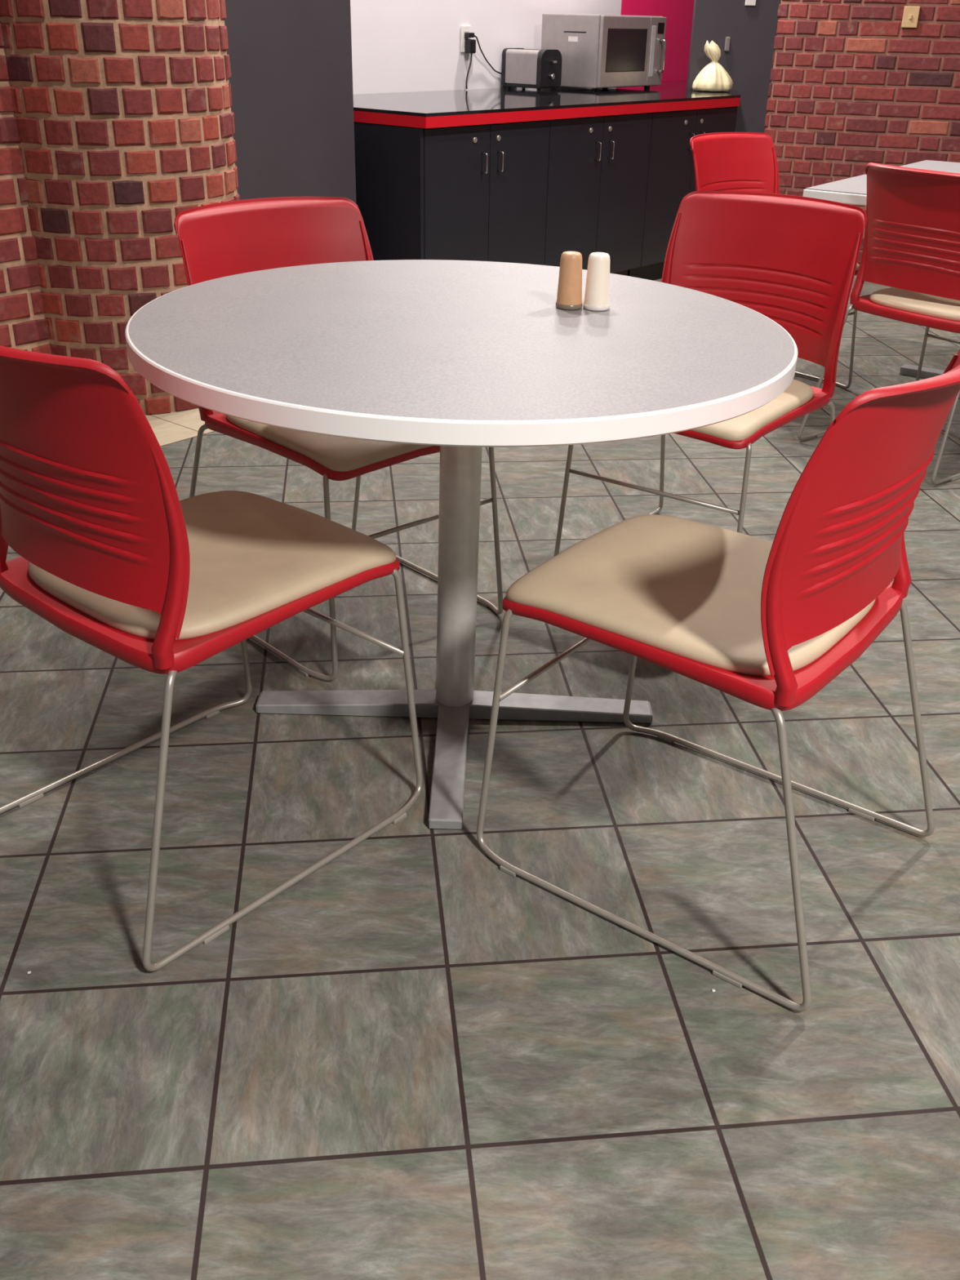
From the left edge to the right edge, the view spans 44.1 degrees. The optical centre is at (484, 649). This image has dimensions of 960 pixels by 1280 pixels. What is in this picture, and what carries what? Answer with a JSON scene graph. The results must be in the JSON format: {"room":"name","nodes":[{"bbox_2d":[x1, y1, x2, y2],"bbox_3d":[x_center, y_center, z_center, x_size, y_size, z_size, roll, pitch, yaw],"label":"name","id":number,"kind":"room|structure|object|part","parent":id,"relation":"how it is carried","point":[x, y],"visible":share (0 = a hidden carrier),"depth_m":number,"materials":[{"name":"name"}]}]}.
{"room":"break room","nodes":[
{"label":"break room","id":0,"kind":"room"},
{"bbox_2d":[0,19,51,354],"bbox_3d":[-1.986,-2.013,2.542,0.110,3.455,1.915,22,35,34],"label":"wall","id":1,"kind":"structure","parent":0,"point":[23,322],"depth_m":3.65,"materials":[{"name":"brick"}]},
{"bbox_2d":[0,0,239,415],"bbox_3d":[-1.019,-2.406,3.318,0.336,3.455,0.789,21,34,32],"label":"brick column","id":2,"kind":"structure","parent":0,"point":[125,118],"depth_m":3.59,"materials":[{"name":"red brick"}]},
{"bbox_2d":[224,0,356,204],"bbox_3d":[-1.366,-2.618,3.701,0.710,3.450,1.884,23,35,34],"label":"wall partition","id":3,"kind":"structure","parent":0,"point":[291,80],"depth_m":4.32,"materials":[{"name":"grey paint"}]},
{"bbox_2d":[0,275,959,1279],"bbox_3d":[0.594,-0.612,3.739,14.000,0.051,15.000,-2,28,-6],"label":"floor","id":4,"kind":"structure","parent":0,"point":[419,1058],"depth_m":1.71,"materials":[{"name":"tile"}]},
{"bbox_2d":[0,345,422,971],"bbox_3d":[-0.460,-0.094,1.779,0.509,0.840,0.580,23,35,35],"label":"chair","id":5,"kind":"object","parent":4,"relation":"on","point":[111,557],"visible":1,"depth_m":1.58,"materials":[{"name":"red plastic"}]},
{"bbox_3d":[-0.590,-0.213,1.538,0.457,0.410,0.154,23,35,35],"label":"backrest","id":6,"kind":"part","parent":5,"relation":"part of","materials":[{"name":"red plastic"}]},
{"bbox_3d":[-0.615,0.019,1.987,0.108,0.433,0.580,23,35,35],"label":"sled leg","id":7,"kind":"part","parent":5,"relation":"part of","materials":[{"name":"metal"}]},
{"bbox_2d":[27,490,395,640],"bbox_3d":[-0.422,-0.139,1.805,0.410,0.036,0.452,23,35,35],"label":"seat cushion","id":8,"kind":"object","parent":5,"relation":"on","point":[257,562],"depth_m":1.74,"materials":[{"name":"beige leather"}]},
{"bbox_3d":[-0.312,0.146,1.760,0.108,0.433,0.580,23,35,35],"label":"sled leg","id":9,"kind":"part","parent":5,"relation":"part of","materials":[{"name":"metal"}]},
{"bbox_2d":[173,196,502,680],"bbox_3d":[-0.315,-0.471,2.493,0.509,0.840,0.580,-22,36,-37],"label":"chair","id":10,"kind":"object","parent":4,"relation":"on","point":[218,240],"visible":0.34,"depth_m":2.43,"materials":[{"name":"red plastic"}]},
{"bbox_3d":[-0.466,-0.234,2.467,0.108,0.433,0.580,-22,36,-37],"label":"sled leg","id":11,"kind":"part","parent":10,"relation":"part of","materials":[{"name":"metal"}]},
{"bbox_3d":[-0.450,-0.736,2.524,0.457,0.410,0.154,-22,36,-37],"label":"backrest","id":12,"kind":"part","parent":10,"relation":"part of","materials":[{"name":"red plastic"}]},
{"bbox_2d":[226,414,432,471],"bbox_3d":[-0.275,-0.476,2.442,0.410,0.036,0.452,-22,36,-37],"label":"seat cushion","id":13,"kind":"object","parent":10,"relation":"on","point":[318,452],"depth_m":2.26,"materials":[{"name":"beige leather"}]},
{"bbox_3d":[-0.171,-0.355,2.707,0.108,0.433,0.580,-22,36,-37],"label":"sled leg","id":14,"kind":"part","parent":10,"relation":"part of","materials":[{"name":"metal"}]},
{"bbox_2d":[354,121,424,260],"bbox_3d":[-0.585,-1.764,4.941,0.900,0.808,0.019,23,35,35],"label":"end panel","id":15,"kind":"object","parent":4,"relation":"on","point":[389,158],"visible":0.21,"depth_m":4.69,"materials":[{"name":"black laminate"}]},
{"bbox_2d":[124,259,797,829],"bbox_3d":[-0.040,-0.210,2.105,1.066,0.754,1.066,-2,28,-6],"label":"round table","id":16,"kind":"object","parent":4,"relation":"on","point":[462,357],"visible":0.98,"depth_m":1.84,"materials":[{"name":"grey laminate"}]},
{"bbox_2d":[555,251,582,310],"bbox_3d":[0.147,-0.630,2.022,0.046,0.092,0.046,-2,28,-6],"label":"pepper shaker","id":17,"kind":"object","parent":16,"relation":"on","point":[569,297],"visible":1,"depth_m":2.01,"materials":[{"name":"beige plastic"}]},
{"bbox_2d":[582,252,609,311],"bbox_3d":[0.194,-0.629,2.023,0.046,0.092,0.046,-2,28,-6],"label":"salt shaker","id":18,"kind":"object","parent":16,"relation":"on","point":[597,295],"visible":1,"depth_m":2.01,"materials":[{"name":"beige plastic"}]},
{"bbox_2d":[423,120,550,265],"bbox_3d":[-0.197,-1.848,5.114,0.632,0.808,0.776,23,35,35],"label":"base cabinet","id":19,"kind":"object","parent":4,"relation":"on","point":[486,185],"visible":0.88,"depth_m":4.87,"materials":[{"name":"black laminate"}]},
{"bbox_3d":[-0.115,-1.739,4.801,0.019,0.693,0.386,23,35,35],"label":"door","id":20,"kind":"part","parent":19,"relation":"part of","materials":[{"name":"black laminate"}]},
{"bbox_3d":[0.001,-1.963,4.785,0.032,0.079,0.007,23,35,35],"label":"handle","id":21,"kind":"part","parent":19,"relation":"part of","materials":[{"name":"silver metal"}]},
{"bbox_3d":[0.066,-1.998,4.852,0.032,0.079,0.007,23,35,35],"label":"handle","id":22,"kind":"part","parent":19,"relation":"part of","materials":[{"name":"silver metal"}]},
{"bbox_3d":[0.139,-1.873,5.063,0.019,0.693,0.386,23,35,35],"label":"door","id":23,"kind":"part","parent":19,"relation":"part of","materials":[{"name":"black laminate"}]},
{"bbox_2d":[353,80,740,128],"bbox_3d":[0.579,-2.772,5.960,1.027,0.052,3.624,23,35,34],"label":"countertop","id":24,"kind":"structure","parent":19,"relation":"on","point":[457,108],"depth_m":5.22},
{"bbox_2d":[501,48,561,90],"bbox_3d":[0.248,-2.954,6.033,0.277,0.186,0.171,23,35,34],"label":"toaster","id":25,"kind":"object","parent":24,"relation":"on","point":[522,68],"visible":1,"depth_m":5.97,"materials":[{"name":"silver metal"}]},
{"bbox_3d":[0.343,-2.890,5.976,0.015,0.026,0.026,23,35,34],"label":"browning knob","id":26,"kind":"part","parent":25,"relation":"part of","materials":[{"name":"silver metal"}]},
{"bbox_3d":[0.346,-2.947,5.943,0.022,0.012,0.033,23,35,34],"label":"lever","id":27,"kind":"part","parent":25,"relation":"part of","materials":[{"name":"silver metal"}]},
{"bbox_2d":[541,13,666,90],"bbox_3d":[0.619,-3.149,6.246,0.478,0.345,0.581,23,35,34],"label":"microwave oven","id":28,"kind":"object","parent":24,"relation":"on","point":[597,51],"visible":0.88,"depth_m":6.06,"materials":[{"name":"silver metal"}]},
{"bbox_3d":[0.717,-3.069,6.085,0.022,0.324,0.422,23,35,34],"label":"door","id":29,"kind":"part","parent":28,"relation":"part of","materials":[{"name":"silver metal"}]},
{"bbox_3d":[0.903,-3.169,6.280,0.022,0.324,0.148,23,35,34],"label":"control panel","id":30,"kind":"part","parent":28,"relation":"part of","materials":[{"name":"silver metal"}]},
{"bbox_3d":[0.943,-3.151,6.292,0.038,0.163,0.016,23,35,34],"label":"door handle","id":31,"kind":"part","parent":28,"relation":"part of","materials":[{"name":"silver metal"}]},
{"bbox_2d":[692,40,733,91],"bbox_3d":[1.212,-3.059,6.213,0.223,0.238,0.183,-2,28,-6],"label":"bag","id":32,"kind":"object","parent":24,"relation":"on","point":[713,77],"visible":1,"depth_m":6.19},
{"bbox_2d":[544,112,652,275],"bbox_3d":[0.312,-2.116,5.637,0.632,0.808,0.776,23,35,35],"label":"base cabinet","id":33,"kind":"object","parent":4,"relation":"on","point":[597,170],"visible":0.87,"depth_m":5.42,"materials":[{"name":"black laminate"}]},
{"bbox_3d":[0.394,-2.007,5.325,0.019,0.693,0.386,23,35,35],"label":"door","id":34,"kind":"part","parent":33,"relation":"part of","materials":[{"name":"black laminate"}]},
{"bbox_3d":[0.510,-2.231,5.308,0.032,0.079,0.007,23,35,35],"label":"handle","id":35,"kind":"part","parent":33,"relation":"part of","materials":[{"name":"silver metal"}]},
{"bbox_3d":[0.576,-2.266,5.376,0.032,0.079,0.007,23,35,35],"label":"handle","id":36,"kind":"part","parent":33,"relation":"part of","materials":[{"name":"silver metal"}]},
{"bbox_3d":[0.648,-2.141,5.586,0.019,0.693,0.386,23,35,35],"label":"door","id":37,"kind":"part","parent":33,"relation":"part of","materials":[{"name":"black laminate"}]},
{"bbox_2d":[627,106,737,280],"bbox_3d":[0.822,-2.384,6.160,0.632,0.808,0.776,23,35,35],"label":"base cabinet","id":38,"kind":"object","parent":4,"relation":"on","point":[671,170],"visible":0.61,"depth_m":5.85,"materials":[{"name":"black laminate"}]},
{"bbox_3d":[0.903,-2.275,5.848,0.019,0.693,0.386,23,35,35],"label":"door","id":39,"kind":"part","parent":38,"relation":"part of","materials":[{"name":"black laminate"}]},
{"bbox_3d":[1.158,-2.409,6.109,0.019,0.693,0.386,23,35,35],"label":"door","id":40,"kind":"part","parent":38,"relation":"part of","materials":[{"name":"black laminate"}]},
{"bbox_2d":[553,191,866,556],"bbox_3d":[0.521,-0.566,2.704,0.509,0.840,0.580,20,33,31],"label":"chair","id":41,"kind":"object","parent":4,"relation":"on","point":[792,260],"visible":0.7,"depth_m":2.69,"materials":[{"name":"red plastic"}]},
{"bbox_3d":[0.356,-0.447,2.900,0.108,0.433,0.580,20,33,31],"label":"sled leg","id":42,"kind":"part","parent":41,"relation":"part of","materials":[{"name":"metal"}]},
{"bbox_2d":[690,379,813,440],"bbox_3d":[0.488,-0.569,2.649,0.410,0.036,0.452,20,33,31],"label":"seat cushion","id":43,"kind":"object","parent":41,"relation":"on","point":[797,401],"depth_m":2.47,"materials":[{"name":"beige leather"}]},
{"bbox_3d":[0.646,-0.833,2.751,0.457,0.410,0.154,20,33,31],"label":"backrest","id":44,"kind":"part","parent":41,"relation":"part of","materials":[{"name":"red plastic"}]},
{"bbox_3d":[0.679,-0.331,2.696,0.108,0.433,0.580,20,33,31],"label":"sled leg","id":45,"kind":"part","parent":41,"relation":"part of","materials":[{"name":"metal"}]},
{"bbox_2d":[476,349,959,1012],"bbox_3d":[0.363,-0.050,1.729,0.580,0.840,0.509,20,34,32],"label":"chair","id":46,"kind":"object","parent":4,"relation":"on","point":[767,624],"visible":1,"depth_m":1.57,"materials":[{"name":"red plastic"}]},
{"bbox_3d":[0.239,0.200,1.682,0.580,0.433,0.108,20,34,32],"label":"sled leg","id":47,"kind":"part","parent":46,"relation":"part of","materials":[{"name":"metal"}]},
{"bbox_2d":[506,514,875,675],"bbox_3d":[0.318,-0.091,1.746,0.452,0.036,0.410,20,34,32],"label":"seat cushion","id":48,"kind":"object","parent":46,"relation":"on","point":[682,596],"depth_m":1.68,"materials":[{"name":"beige leather"}]},
{"bbox_3d":[0.480,0.054,1.965,0.580,0.433,0.108,20,34,32],"label":"sled leg","id":49,"kind":"part","parent":46,"relation":"part of","materials":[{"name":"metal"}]},
{"bbox_3d":[0.532,-0.178,1.519,0.154,0.410,0.457,20,34,32],"label":"backrest","id":50,"kind":"part","parent":46,"relation":"part of","materials":[{"name":"red plastic"}]},
{"bbox_2d":[689,132,859,388],"bbox_3d":[0.988,-1.357,4.206,0.509,0.840,0.580,-21,35,-36],"label":"chair","id":51,"kind":"object","parent":4,"relation":"on","point":[740,162],"visible":0.41,"depth_m":4.24,"materials":[{"name":"red plastic"}]},
{"bbox_3d":[0.857,-1.623,4.241,0.457,0.410,0.154,-21,35,-36],"label":"backrest","id":52,"kind":"part","parent":51,"relation":"part of","materials":[{"name":"red plastic"}]},
{"bbox_3d":[1.135,-1.238,4.416,0.108,0.433,0.580,-21,35,-36],"label":"sled leg","id":53,"kind":"part","parent":51,"relation":"part of","materials":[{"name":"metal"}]},
{"bbox_2d":[797,162,959,484],"bbox_3d":[1.391,-1.017,3.586,0.580,0.840,0.509,-19,34,-33],"label":"chair","id":54,"kind":"object","parent":4,"relation":"on","point":[911,246],"visible":0.95,"depth_m":3.40,"materials":[{"name":"red plastic"}]},
{"bbox_3d":[1.267,-0.917,3.819,0.580,0.433,0.108,-19,34,-33],"label":"sled leg","id":55,"kind":"part","parent":54,"relation":"part of","materials":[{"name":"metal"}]},
{"bbox_3d":[1.231,-1.151,3.373,0.154,0.410,0.457,-19,34,-33],"label":"backrest","id":56,"kind":"part","parent":54,"relation":"part of","materials":[{"name":"red plastic"}]},
{"bbox_2d":[869,287,959,321],"bbox_3d":[1.438,-1.058,3.603,0.452,0.036,0.410,-19,34,-33],"label":"seat cushion","id":57,"kind":"object","parent":54,"relation":"on","point":[946,309],"depth_m":3.52,"materials":[{"name":"beige fabric"}]},
{"bbox_3d":[1.508,-0.763,3.541,0.580,0.433,0.108,-19,34,-33],"label":"sled leg","id":58,"kind":"part","parent":54,"relation":"part of","materials":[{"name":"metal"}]},
{"bbox_2d":[802,160,959,398],"bbox_3d":[1.634,-1.195,4.036,0.780,0.740,1.180,20,33,31],"label":"rectangular table","id":59,"kind":"object","parent":4,"relation":"on","point":[853,190],"visible":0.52,"depth_m":3.76,"materials":[{"name":"grey laminate"}]},
{"bbox_2d":[350,0,693,94],"bbox_3d":[0.927,-4.154,6.677,0.120,3.450,6.198,23,35,34],"label":"wall","id":60,"kind":"structure","parent":0,"point":[398,46],"depth_m":5.80,"materials":[{"name":"white paint"}]},
{"bbox_2d":[460,26,471,52],"bbox_3d":[-0.091,-3.003,5.830,0.008,0.116,0.072,23,35,34],"label":"wall outlet","id":61,"kind":"object","parent":60,"relation":"attached to","point":[464,29],"visible":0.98,"depth_m":5.82,"materials":[{"name":"white plastic"}]},
{"bbox_2d":[464,39,475,88],"bbox_3d":[-0.071,-2.899,5.871,0.042,0.222,0.042,23,35,34],"label":"power cord","id":62,"kind":"object","parent":61,"relation":"attached to","point":[470,44],"visible":1,"depth_m":5.83,"materials":[{"name":"black plastic"}]},
{"bbox_2d":[464,32,501,74],"bbox_3d":[0.015,-2.985,5.946,0.034,0.196,0.319,23,35,34],"label":"power cord","id":63,"kind":"object","parent":61,"relation":"attached to","point":[466,34],"visible":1,"depth_m":5.86,"materials":[{"name":"black plastic"}]},
{"bbox_2d":[686,0,781,133],"bbox_3d":[1.490,-3.790,6.015,0.768,3.450,0.040,-2,28,-6],"label":"wall","id":64,"kind":"structure","parent":0,"point":[751,29],"depth_m":6.29,"materials":[{"name":"grey paint"}]},
{"bbox_2d":[724,36,730,51],"bbox_3d":[1.286,-3.204,6.272,0.026,0.068,0.014,-2,28,-6],"label":"wall hook","id":65,"kind":"object","parent":64,"relation":"attached to","point":[727,40],"visible":1,"depth_m":6.27,"materials":[{"name":"grey metal"}]},
{"bbox_2d":[745,0,755,5],"bbox_3d":[1.392,-3.422,6.172,0.056,0.120,0.008,-2,28,-6],"label":"switch plate","id":66,"kind":"object","parent":64,"relation":"attached to","point":[748,2],"visible":1,"depth_m":6.19,"materials":[{"name":"white plastic"}]},
{"bbox_2d":[764,0,959,264],"bbox_3d":[3.192,-3.501,5.540,4.035,3.453,0.347,12,30,20],"label":"wall","id":67,"kind":"structure","parent":0,"point":[851,88],"depth_m":6.23,"materials":[{"name":"brick"}]},
{"bbox_2d":[901,5,919,27],"bbox_3d":[2.165,-3.212,6.018,0.076,0.096,0.022,10,29,16],"label":"light switch","id":68,"kind":"object","parent":67,"relation":"attached to","point":[910,15],"visible":1,"depth_m":6.01,"materials":[{"name":"beige plastic"}]}
]}

